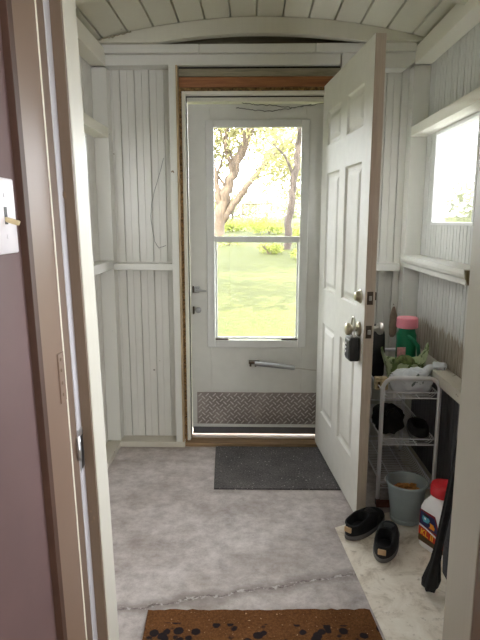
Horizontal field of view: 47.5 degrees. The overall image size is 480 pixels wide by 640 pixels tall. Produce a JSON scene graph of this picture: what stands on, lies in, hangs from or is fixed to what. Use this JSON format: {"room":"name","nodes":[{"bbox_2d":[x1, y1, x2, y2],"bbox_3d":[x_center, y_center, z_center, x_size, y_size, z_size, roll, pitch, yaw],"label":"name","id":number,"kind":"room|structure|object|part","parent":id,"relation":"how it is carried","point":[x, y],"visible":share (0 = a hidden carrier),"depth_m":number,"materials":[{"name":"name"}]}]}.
{"room":"mudroom entryway","nodes":[
{"label":"mudroom entryway","id":0,"kind":"room"},
{"bbox_2d":[0,24,56,639],"bbox_3d":[-0.428,0.226,-0.680,0.100,2.500,3.162,-1,10,1],"label":"wall","id":1,"kind":"structure","parent":0,"point":[27,612],"depth_m":0.84,"materials":[{"name":"paint"}]},
{"bbox_2d":[0,177,19,254],"bbox_3d":[-0.335,-0.152,0.795,0.026,0.110,0.073,-1,10,1],"label":"light switch","id":2,"kind":"object","parent":1,"relation":"attached to","point":[8,222],"visible":1,"depth_m":0.80,"materials":[{"name":"beige plastic"}]},
{"bbox_2d":[79,55,109,443],"bbox_3d":[-0.835,-0.196,2.196,0.025,2.300,2.095,0,10,1],"label":"wall","id":3,"kind":"structure","parent":0,"point":[85,68],"depth_m":3.01,"materials":[{"name":"paint"}]},
{"bbox_2d":[85,133,90,220],"bbox_3d":[-0.831,-0.687,2.593,0.062,0.465,0.560,0,10,1],"label":"window","id":4,"kind":"structure","parent":3,"relation":"in","point":[85,133],"depth_m":2.84,"materials":[{"name":"clear glass"}]},
{"bbox_2d":[76,16,104,65],"bbox_3d":[-0.784,-1.230,1.952,0.080,0.086,1.965,0,10,1],"label":"beam","id":5,"kind":"structure","parent":3,"relation":"attached to","point":[91,50],"depth_m":2.69,"materials":[{"name":"beige paint"}]},
{"bbox_2d":[83,112,107,137],"bbox_3d":[-0.784,-0.851,2.022,0.080,0.052,1.968,0,10,1],"label":"trim","id":6,"kind":"structure","parent":3,"relation":"attached to","point":[92,127],"depth_m":2.78,"materials":[{"name":"beige paint"}]},
{"bbox_2d":[93,261,113,274],"bbox_3d":[-0.784,-0.141,2.150,0.080,0.048,1.966,0,10,1],"label":"rail","id":7,"kind":"object","parent":3,"relation":"attached to","point":[99,266],"visible":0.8,"depth_m":2.92,"materials":[{"name":"white paint"}]},
{"bbox_2d":[91,67,123,440],"bbox_3d":[-0.761,-0.322,3.166,0.080,2.129,0.087,0,10,1],"label":"post","id":8,"kind":"object","parent":3,"relation":"attached to","point":[101,92],"visible":0.91,"depth_m":3.11,"materials":[{"name":"white paint"}]},
{"bbox_2d":[106,441,120,467],"bbox_3d":[-0.784,0.928,2.346,0.080,0.035,1.970,0,10,1],"label":"baseboard","id":9,"kind":"structure","parent":3,"relation":"attached to","point":[112,447],"depth_m":3.19,"materials":[{"name":"paint"}]},
{"bbox_2d":[99,31,130,40],"bbox_3d":[-0.652,-1.486,2.847,0.173,0.047,0.010,0,10,1],"label":"trim","id":10,"kind":"structure","parent":3,"relation":"attached to","point":[113,36],"depth_m":2.85,"materials":[{"name":"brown wood"}]},
{"bbox_2d":[95,36,426,442],"bbox_3d":[0.110,-0.440,3.189,1.880,2.425,0.035,0,10,1],"label":"wall","id":11,"kind":"structure","parent":0,"point":[139,98],"depth_m":3.16,"materials":[{"name":"paint"}]},
{"bbox_2d":[114,262,172,269],"bbox_3d":[-0.552,-0.311,3.162,0.338,0.038,0.092,0,10,1],"label":"rail","id":12,"kind":"object","parent":11,"relation":"attached to","point":[120,265],"visible":0.76,"depth_m":3.12,"materials":[{"name":"white paint"}]},
{"bbox_2d":[110,435,185,446],"bbox_3d":[-0.562,0.745,3.350,0.460,0.036,0.100,0,10,1],"label":"baseboard","id":13,"kind":"structure","parent":11,"relation":"attached to","point":[127,440],"depth_m":3.30,"materials":[{"name":"paint"}]},
{"bbox_2d":[150,158,165,247],"bbox_3d":[-0.473,-0.667,3.131,0.086,0.510,0.005,0,10,-1],"label":"loose wire","id":14,"kind":"object","parent":11,"relation":"hanging from","point":[163,158],"visible":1,"depth_m":3.13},
{"bbox_2d":[168,65,182,441],"bbox_3d":[-0.365,-0.323,3.152,0.038,2.136,0.100,0,10,1],"label":"trim","id":15,"kind":"structure","parent":11,"relation":"attached to","point":[171,68],"depth_m":3.08,"materials":[{"name":"white paint"}]},
{"bbox_2d":[175,65,184,441],"bbox_3d":[-0.340,-0.308,3.171,0.010,2.172,0.126,0,10,1],"label":"trim","id":16,"kind":"structure","parent":11,"relation":"attached to","point":[176,66],"depth_m":3.09,"materials":[{"name":"brown wood"}]},
{"bbox_2d":[178,81,187,441],"bbox_3d":[-0.327,-0.279,3.214,0.016,2.100,0.152,0,10,1],"label":"trim","id":17,"kind":"structure","parent":11,"relation":"attached to","point":[180,97],"depth_m":3.14,"materials":[{"name":"wood"}]},
{"bbox_2d":[105,53,340,69],"bbox_3d":[-0.097,-1.400,2.955,1.270,0.054,0.090,0,10,1],"label":"beam","id":18,"kind":"structure","parent":11,"relation":"attached to","point":[112,62],"depth_m":2.91,"materials":[{"name":"white paint"}]},
{"bbox_2d":[181,87,323,90],"bbox_3d":[0.106,-1.270,3.035,0.877,0.019,0.131,0,10,1],"label":"trim","id":19,"kind":"structure","parent":11,"relation":"attached to","point":[252,88],"depth_m":2.97,"materials":[{"name":"brown wood"}]},
{"bbox_2d":[181,90,324,439],"bbox_3d":[0.113,-0.269,3.222,0.863,2.017,0.160,0,10,1],"label":"door frame","id":20,"kind":"structure","parent":11,"relation":"attached to","point":[223,100],"depth_m":3.04,"materials":[{"name":"beige paint"}]},
{"bbox_2d":[186,96,323,436],"bbox_3d":[0.106,-0.256,3.197,0.815,2.000,0.015,0,10,1],"label":"seal","id":21,"kind":"object","parent":11,"relation":"attached to","point":[186,96],"visible":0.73,"depth_m":3.09,"materials":[{"name":"white rubber"}]},
{"bbox_2d":[187,103,323,433],"bbox_3d":[0.105,-0.250,3.228,0.804,1.961,0.092,0,10,1],"label":"door","id":22,"kind":"structure","parent":11,"relation":"in","point":[239,386],"depth_m":3.28,"materials":[{"name":"metal"}]},
{"bbox_3d":[-0.257,-0.182,3.259,0.031,0.038,0.014,0,10,1],"label":"lever handle","id":23,"kind":"part","parent":22,"relation":"part of","materials":[{"name":"metal"}]},
{"bbox_3d":[0.115,0.548,3.385,0.761,0.205,0.009,0,10,1],"label":"kick plate","id":24,"kind":"part","parent":22,"relation":"part of","materials":[{"name":"silver metal"}]},
{"bbox_3d":[0.100,-0.172,3.271,0.498,0.586,0.015,0,10,1],"label":"sash","id":25,"kind":"part","parent":22,"relation":"part of","materials":[{"name":"clear glass"}]},
{"bbox_3d":[0.100,-0.483,3.200,0.592,1.317,0.028,0,10,1],"label":"insert frame","id":26,"kind":"part","parent":22,"relation":"part of","materials":[{"name":"white plastic"}]},
{"bbox_2d":[237,103,323,111],"bbox_3d":[0.224,-1.192,3.050,0.492,0.052,0.012,0,10,1],"label":"wire","id":27,"kind":"object","parent":22,"relation":"attached to","point":[243,103],"visible":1,"depth_m":3.05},
{"bbox_2d":[179,76,333,87],"bbox_3d":[0.106,-1.306,3.026,0.877,0.053,0.135,0,10,1],"label":"trim","id":28,"kind":"structure","parent":11,"relation":"attached to","point":[275,81],"depth_m":2.96,"materials":[{"name":"brown wood"}]},
{"bbox_2d":[102,42,416,54],"bbox_3d":[0.098,-1.446,2.930,1.660,0.042,0.115,0,10,1],"label":"beam","id":29,"kind":"structure","parent":11,"relation":"attached to","point":[282,48],"depth_m":2.88,"materials":[{"name":"white paint"}]},
{"bbox_2d":[178,68,340,76],"bbox_3d":[0.106,-1.351,3.013,0.877,0.038,0.145,0,10,1],"label":"trim","id":30,"kind":"structure","parent":11,"relation":"attached to","point":[245,72],"depth_m":2.94,"materials":[{"name":"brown wood"}]},
{"bbox_2d":[179,66,340,68],"bbox_3d":[0.106,-1.375,3.001,0.877,0.012,0.100,0,10,1],"label":"trim","id":31,"kind":"structure","parent":11,"relation":"attached to","point":[292,66],"depth_m":2.95,"materials":[{"name":"wood"}]},
{"bbox_2d":[315,33,386,511],"bbox_3d":[0.515,-0.187,2.730,0.168,2.048,0.890,-1,10,-5],"label":"door","id":32,"kind":"structure","parent":11,"relation":"in","point":[354,97],"depth_m":2.54,"materials":[{"name":"white paint"}]},
{"bbox_2d":[345,316,359,361],"bbox_3d":[0.494,0.080,2.405,0.050,0.196,0.080,-1,10,-5],"label":"box","id":33,"kind":"object","parent":32,"relation":"hanging from","point":[352,342],"visible":0.98,"depth_m":2.38,"materials":[{"name":"black plastic"}]},
{"bbox_3d":[0.493,0.039,2.391,0.062,0.066,0.066,-1,10,-5],"label":"knob","id":34,"kind":"part","parent":32,"relation":"part of","materials":[{"name":"gold metal"}]},
{"bbox_3d":[0.551,0.052,2.333,0.026,0.056,0.002,-1,10,-5],"label":"latch plate","id":35,"kind":"part","parent":32,"relation":"part of","materials":[{"name":"metal"}]},
{"bbox_3d":[0.551,-0.092,2.307,0.026,0.056,0.002,-1,10,-5],"label":"deadbolt plate","id":36,"kind":"part","parent":32,"relation":"part of","materials":[{"name":"brown metal"}]},
{"bbox_3d":[0.598,0.038,2.399,0.062,0.066,0.066,-1,10,-5],"label":"knob","id":37,"kind":"part","parent":32,"relation":"part of","materials":[{"name":"metal"}]},
{"bbox_2d":[340,52,415,72],"bbox_3d":[0.736,-1.385,2.935,0.385,0.076,0.100,0,10,1],"label":"beam","id":38,"kind":"structure","parent":11,"relation":"attached to","point":[396,62],"depth_m":2.88,"materials":[{"name":"white paint"}]},
{"bbox_2d":[376,263,399,270],"bbox_3d":[0.738,-0.306,3.136,0.340,0.042,0.088,0,10,1],"label":"rail","id":39,"kind":"object","parent":11,"relation":"attached to","point":[380,266],"visible":0.45,"depth_m":3.09,"materials":[{"name":"white paint"}]},
{"bbox_2d":[389,304,396,336],"bbox_3d":[0.903,0.005,3.212,0.041,0.198,0.034,-8,13,-37],"label":"rag","id":40,"kind":"object","parent":11,"relation":"hanging from","point":[393,315],"visible":0.98,"depth_m":3.21,"materials":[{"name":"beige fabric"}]},
{"bbox_2d":[108,443,424,639],"bbox_3d":[0.088,0.994,2.420,1.960,0.120,2.190,0,10,1],"label":"floor","id":41,"kind":"structure","parent":0,"point":[181,542],"depth_m":2.33,"materials":[{"name":"concrete"}]},
{"bbox_2d":[185,433,317,446],"bbox_3d":[0.104,0.741,3.393,0.880,0.030,0.185,0,10,1],"label":"threshold","id":42,"kind":"object","parent":41,"relation":"on","point":[197,439],"visible":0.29,"depth_m":3.35,"materials":[{"name":"brown wood"}]},
{"bbox_2d":[142,608,382,639],"bbox_3d":[0.075,1.062,1.682,0.804,0.010,0.493,0,10,1],"label":"door mat","id":43,"kind":"object","parent":41,"relation":"on","point":[169,624],"visible":1,"depth_m":1.84,"materials":[{"name":"brown wicker"}]},
{"bbox_2d":[214,446,340,489],"bbox_3d":[0.215,0.817,3.036,0.734,0.008,0.526,0,10,1],"label":"door mat","id":44,"kind":"object","parent":41,"relation":"on","point":[236,467],"visible":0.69,"depth_m":3.00,"materials":[{"name":"grey carpet"}]},
{"bbox_2d":[376,500,389,507],"bbox_3d":[0.713,0.881,2.615,0.120,0.032,0.020,0,10,1],"label":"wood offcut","id":45,"kind":"object","parent":41,"relation":"on","point":[379,503],"visible":0.46,"depth_m":2.61,"materials":[{"name":"brown wood"}]},
{"bbox_2d":[335,512,446,639],"bbox_3d":[0.652,1.005,2.013,0.474,0.003,1.230,0,10,1],"label":"sheet","id":46,"kind":"object","parent":41,"relation":"on","point":[402,608],"visible":0.44,"depth_m":2.04,"materials":[{"name":"beige stone"}]},
{"bbox_2d":[344,507,384,540],"bbox_3d":[0.559,0.887,2.423,0.098,0.082,0.286,10,14,43],"label":"shoe","id":47,"kind":"object","parent":46,"relation":"on","point":[363,522],"visible":0.99,"depth_m":2.38,"materials":[{"name":"black rubber"}]},
{"bbox_2d":[373,520,399,562],"bbox_3d":[0.619,0.911,2.293,0.098,0.082,0.286,4,11,21],"label":"shoe","id":48,"kind":"object","parent":46,"relation":"on","point":[386,540],"visible":1,"depth_m":2.25,"materials":[{"name":"black fabric"}]},
{"bbox_2d":[384,471,428,525],"bbox_3d":[0.758,0.820,2.492,0.200,0.190,0.196,0,10,1],"label":"bucket","id":49,"kind":"object","parent":46,"relation":"on","point":[405,504],"visible":0.94,"depth_m":2.44,"materials":[{"name":"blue plastic"}]},
{"bbox_2d":[394,482,419,489],"bbox_3d":[0.758,0.786,2.483,0.148,0.060,0.148,0,10,1],"label":"scraps","id":50,"kind":"object","parent":49,"relation":"in","point":[412,486],"visible":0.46,"depth_m":2.50,"materials":[{"name":"orange food"}]},
{"bbox_2d":[418,478,447,560],"bbox_3d":[0.836,0.811,2.241,0.122,0.296,0.156,-5,12,-27],"label":"plastic jug","id":51,"kind":"object","parent":46,"relation":"on","point":[431,508],"visible":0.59,"depth_m":2.23,"materials":[{"name":"white plastic"}]},
{"bbox_3d":[0.837,0.689,2.219,0.116,0.048,0.116,-5,12,-27],"label":"lid","id":52,"kind":"part","parent":51,"relation":"part of","materials":[{"name":"red plastic"}]},
{"bbox_2d":[421,435,457,592],"bbox_3d":[0.682,0.531,1.732,0.066,1.013,0.432,1,10,5],"label":"folded umbrella","id":53,"kind":"object","parent":46,"relation":"on","point":[431,578],"visible":0.65,"depth_m":1.86,"materials":[{"name":"black fabric"}]},
{"bbox_2d":[442,510,451,579],"bbox_3d":[0.845,0.744,2.027,0.147,0.506,0.106,0,10,1],"label":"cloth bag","id":54,"kind":"object","parent":46,"relation":"on","point":[447,537],"visible":0.12,"depth_m":2.04,"materials":[{"name":"black fabric"}]},
{"bbox_2d":[368,348,441,504],"bbox_3d":[0.803,0.525,2.866,0.286,0.642,0.597,0,10,1],"label":"wire rack","id":55,"kind":"object","parent":41,"relation":"on","point":[383,391],"visible":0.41,"depth_m":2.60,"materials":[{"name":"white metal"}]},
{"bbox_2d":[372,323,384,376],"bbox_3d":[0.726,0.156,2.930,0.082,0.271,0.143,0,10,1],"label":"case","id":56,"kind":"object","parent":55,"relation":"on","point":[378,340],"visible":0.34,"depth_m":2.86,"materials":[{"name":"plastic"}]},
{"bbox_2d":[374,376,387,389],"bbox_3d":[0.693,0.309,2.677,0.062,0.060,0.044,0,10,1],"label":"box","id":57,"kind":"object","parent":55,"relation":"on","point":[378,380],"visible":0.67,"depth_m":2.66,"materials":[{"name":"beige cardboard"}]},
{"bbox_2d":[372,403,404,433],"bbox_3d":[0.748,0.483,2.754,0.154,0.150,0.197,0,10,1],"label":"bag","id":58,"kind":"object","parent":55,"relation":"on","point":[393,417],"visible":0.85,"depth_m":2.69,"materials":[{"name":"fabric"}]},
{"bbox_3d":[0.750,0.451,2.660,0.079,0.052,0.024,0,10,1],"label":"handle","id":59,"kind":"part","parent":58,"relation":"part of","materials":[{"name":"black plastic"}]},
{"bbox_3d":[0.810,0.474,3.149,0.283,0.642,0.020,0,10,1],"label":"frame","id":60,"kind":"part","parent":55,"relation":"part of","materials":[{"name":"white metal"}]},
{"bbox_2d":[368,435,430,488],"bbox_3d":[0.803,0.744,2.906,0.256,0.036,0.581,0,10,1],"label":"wire shelf","id":61,"kind":"object","parent":55,"relation":"attached to","point":[378,482],"depth_m":2.92,"materials":[{"name":"white metal"}]},
{"bbox_2d":[370,399,434,445],"bbox_3d":[0.803,0.528,2.866,0.256,0.036,0.581,0,10,1],"label":"wire shelf","id":62,"kind":"object","parent":55,"relation":"attached to","point":[380,437],"depth_m":2.64,"materials":[{"name":"white metal"}]},
{"bbox_2d":[381,343,428,383],"bbox_3d":[0.829,0.217,2.757,0.231,0.213,0.135,0,10,1],"label":"bag","id":63,"kind":"object","parent":55,"relation":"on","point":[391,364],"visible":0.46,"depth_m":2.73,"materials":[{"name":"green plastic"}]},
{"bbox_2d":[372,366,437,398],"bbox_3d":[0.803,0.302,2.825,0.256,0.036,0.581,0,10,1],"label":"wire shelf","id":64,"kind":"object","parent":55,"relation":"attached to","point":[382,390],"depth_m":2.54,"materials":[{"name":"white metal"}]},
{"bbox_2d":[395,316,419,356],"bbox_3d":[0.880,0.143,2.875,0.118,0.316,0.138,0,10,1],"label":"detergent bottle","id":65,"kind":"object","parent":55,"relation":"on","point":[406,336],"visible":0.75,"depth_m":2.84,"materials":[{"name":"green plastic"}]},
{"bbox_3d":[0.903,0.154,2.832,0.070,0.151,0.051,0,10,1],"label":"handle","id":66,"kind":"part","parent":65,"relation":"part of","materials":[{"name":"green plastic"}]},
{"bbox_2d":[406,417,428,441],"bbox_3d":[0.883,0.527,2.706,0.098,0.082,0.225,1,10,7],"label":"shoe","id":67,"kind":"object","parent":55,"relation":"on","point":[417,427],"visible":1,"depth_m":2.64,"materials":[{"name":"black fabric"}]},
{"bbox_2d":[389,361,446,394],"bbox_3d":[0.857,0.273,2.625,0.280,0.150,0.142,0,10,1],"label":"bag","id":68,"kind":"object","parent":55,"relation":"on","point":[396,385],"visible":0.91,"depth_m":2.59,"materials":[{"name":"white plastic"}]},
{"bbox_2d":[76,0,456,44],"bbox_3d":[0.087,-1.385,1.958,1.920,0.203,2.130,0,10,1],"label":"ceiling","id":69,"kind":"structure","parent":0,"point":[102,18],"depth_m":2.67,"materials":[{"name":"paint"}]},
{"bbox_2d":[97,17,424,45],"bbox_3d":[0.107,-1.518,2.861,1.740,0.120,0.055,0,10,1],"label":"rafter","id":70,"kind":"object","parent":69,"relation":"attached to","point":[233,26],"visible":0.94,"depth_m":2.83,"materials":[{"name":"paint"}]},
{"bbox_2d":[75,0,467,4],"bbox_3d":[0.092,-1.367,2.200,1.740,0.200,0.040,0,10,1],"label":"rafter","id":71,"kind":"object","parent":69,"relation":"attached to","point":[463,2],"visible":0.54,"depth_m":2.21,"materials":[{"name":"paint"}]},
{"bbox_2d":[405,22,479,478],"bbox_3d":[1.009,-0.189,2.157,0.025,2.300,2.095,0,10,1],"label":"wall","id":72,"kind":"structure","parent":0,"point":[441,303],"depth_m":2.69,"materials":[{"name":"paint"}]},
{"bbox_2d":[391,65,430,442],"bbox_3d":[0.973,-0.315,3.129,0.090,2.129,0.087,0,10,1],"label":"post","id":73,"kind":"object","parent":72,"relation":"attached to","point":[420,75],"visible":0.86,"depth_m":3.02,"materials":[{"name":"white paint"}]},
{"bbox_2d":[394,445,431,498],"bbox_3d":[0.951,0.935,2.309,0.090,0.035,1.970,0,10,1],"label":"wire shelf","id":74,"kind":"structure","parent":72,"relation":"attached to","point":[427,494],"depth_m":3.02,"materials":[{"name":"metal"}]},
{"bbox_2d":[400,255,469,285],"bbox_3d":[0.951,-0.250,2.617,0.112,0.067,0.936,0,10,1],"label":"rail","id":75,"kind":"object","parent":72,"relation":"attached to","point":[452,271],"visible":0.89,"depth_m":2.51,"materials":[{"name":"white paint"}]},
{"bbox_2d":[416,348,461,403],"bbox_3d":[0.966,0.249,2.705,0.082,0.053,0.942,0,10,1],"label":"rail","id":76,"kind":"object","parent":72,"relation":"attached to","point":[449,382],"visible":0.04,"depth_m":2.47,"materials":[{"name":"paint"}]},
{"bbox_2d":[411,87,479,136],"bbox_3d":[0.962,-0.936,2.491,0.090,0.052,0.938,0,10,1],"label":"trim","id":77,"kind":"structure","parent":72,"relation":"attached to","point":[467,105],"depth_m":2.43,"materials":[{"name":"beige paint"}]},
{"bbox_2d":[415,0,479,63],"bbox_3d":[0.951,-1.223,1.915,0.090,0.086,1.965,0,10,1],"label":"beam","id":78,"kind":"structure","parent":72,"relation":"attached to","point":[460,19],"depth_m":2.44,"materials":[{"name":"beige paint"}]},
{"bbox_2d":[430,112,479,225],"bbox_3d":[1.026,-0.680,2.553,0.062,0.465,0.560,0,10,1],"label":"window","id":79,"kind":"structure","parent":72,"relation":"in","point":[456,155],"depth_m":2.59,"materials":[{"name":"clear glass"}]},
{"bbox_2d":[465,270,469,284],"bbox_3d":[0.932,-0.166,2.151,0.090,0.058,0.012,0,10,1],"label":"trim","id":80,"kind":"structure","parent":72,"relation":"attached to","point":[467,272],"depth_m":2.15,"materials":[{"name":"brown wood"}]},
{"bbox_3d":[1.041,-0.073,0.962,2.960,2.500,0.244,0,10,1],"label":"wall","id":81,"kind":"structure","parent":0,"visible":0},
{"bbox_2d":[0,0,118,639],"bbox_3d":[-0.352,0.018,1.023,0.094,2.300,0.272,-1,10,1],"label":"door frame","id":82,"kind":"structure","parent":81,"relation":"attached to","point":[40,37],"depth_m":1.00,"materials":[{"name":"paint"}]},
{"bbox_3d":[-0.319,0.261,1.095,0.011,0.085,0.040,-1,10,1],"label":"strike plate","id":83,"kind":"part","parent":82,"relation":"part of","materials":[{"name":"metal"}]},
{"bbox_2d":[442,144,479,639],"bbox_3d":[0.525,0.021,1.004,0.113,2.300,0.270,0,10,1],"label":"door frame","id":84,"kind":"structure","parent":81,"relation":"attached to","point":[462,597],"depth_m":1.12,"materials":[{"name":"paint"}]},
{"label":"outside","id":85,"kind":"structure","parent":0,"visible":0},
{"bbox_2d":[215,216,299,340],"bbox_3d":[0.599,-4.434,27.311,84.000,2.063,71.340,0,10,1],"label":"lawn","id":86,"kind":"structure","parent":85,"point":[256,289],"depth_m":11.00,"materials":[{"name":"green plant"}]},
{"bbox_2d":[217,235,244,245],"bbox_3d":[-0.461,-3.179,21.849,0.757,0.519,1.781,8,13,37],"label":"shrub","id":87,"kind":"object","parent":86,"relation":"on","point":[228,244],"visible":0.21,"depth_m":21.84,"materials":[{"name":"green plant"}]},
{"bbox_2d":[224,219,248,231],"bbox_3d":[-0.522,-5.471,31.725,2.165,0.840,1.672,0,10,1],"label":"shrub","id":88,"kind":"object","parent":86,"relation":"on","point":[232,226],"visible":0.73,"depth_m":31.69,"materials":[{"name":"green plant"}]},
{"bbox_2d":[214,185,269,222],"bbox_3d":[-0.739,-9.572,45.004,6.087,3.312,4.128,3,11,14],"label":"tree","id":89,"kind":"object","parent":86,"relation":"on","point":[247,208],"visible":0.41,"depth_m":44.78,"materials":[{"name":"green plant"}]},
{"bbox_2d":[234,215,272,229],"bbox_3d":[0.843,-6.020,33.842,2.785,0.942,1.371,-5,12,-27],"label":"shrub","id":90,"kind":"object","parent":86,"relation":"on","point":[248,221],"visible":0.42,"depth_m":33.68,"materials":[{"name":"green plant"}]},
{"bbox_2d":[242,203,271,226],"bbox_3d":[1.172,-7.169,37.303,2.052,1.688,0.100,0,10,1],"label":"trellis","id":91,"kind":"object","parent":86,"relation":"on","point":[255,204],"visible":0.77,"depth_m":37.22,"materials":[{"name":"white wood"}]},
{"bbox_2d":[214,128,300,235],"bbox_3d":[0.780,-8.564,25.415,7.066,9.770,7.052,-3,11,-17],"label":"forked tree","id":92,"kind":"object","parent":86,"relation":"on","point":[225,206],"visible":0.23,"depth_m":25.24,"materials":[{"name":"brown plant"}]},
{"bbox_2d":[246,220,284,233],"bbox_3d":[1.417,-4.944,29.196,2.334,0.814,1.667,2,10,11],"label":"shrub","id":93,"kind":"object","parent":86,"relation":"on","point":[264,226],"visible":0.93,"depth_m":29.00,"materials":[{"name":"green plant"}]},
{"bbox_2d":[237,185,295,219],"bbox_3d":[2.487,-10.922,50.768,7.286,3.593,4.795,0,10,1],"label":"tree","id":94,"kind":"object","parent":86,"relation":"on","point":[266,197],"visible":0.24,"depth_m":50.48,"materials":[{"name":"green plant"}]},
{"bbox_2d":[257,242,283,253],"bbox_3d":[1.013,-2.380,18.251,1.003,0.451,0.706,9,14,40],"label":"shrub","id":95,"kind":"object","parent":86,"relation":"on","point":[273,247],"visible":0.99,"depth_m":18.10,"materials":[{"name":"green plant"}]},
{"bbox_2d":[247,127,301,249],"bbox_3d":[2.170,-5.917,20.086,4.095,6.718,4.075,0,10,1],"label":"slim tree","id":96,"kind":"object","parent":86,"relation":"on","point":[294,170],"visible":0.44,"depth_m":19.94,"materials":[{"name":"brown plant"}]},
{"bbox_2d":[266,186,300,220],"bbox_3d":[4.895,-9.179,42.955,5.806,3.248,3.909,0,10,1],"label":"tree","id":97,"kind":"object","parent":86,"relation":"on","point":[280,205],"visible":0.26,"depth_m":42.75,"materials":[{"name":"green plant"}]},
{"bbox_2d":[290,248,296,258],"bbox_3d":[1.835,-1.989,16.480,0.940,0.399,0.942,10,14,43],"label":"shrub","id":98,"kind":"object","parent":86,"relation":"on","point":[294,252],"visible":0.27,"depth_m":16.50,"materials":[{"name":"green plant"}]},
{"bbox_2d":[292,222,299,235],"bbox_3d":[2.902,-3.827,23.650,2.011,0.933,1.606,-9,14,-41],"label":"shrub","id":99,"kind":"object","parent":86,"relation":"on","point":[296,231],"visible":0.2,"depth_m":23.39,"materials":[{"name":"green plant"}]}
]}

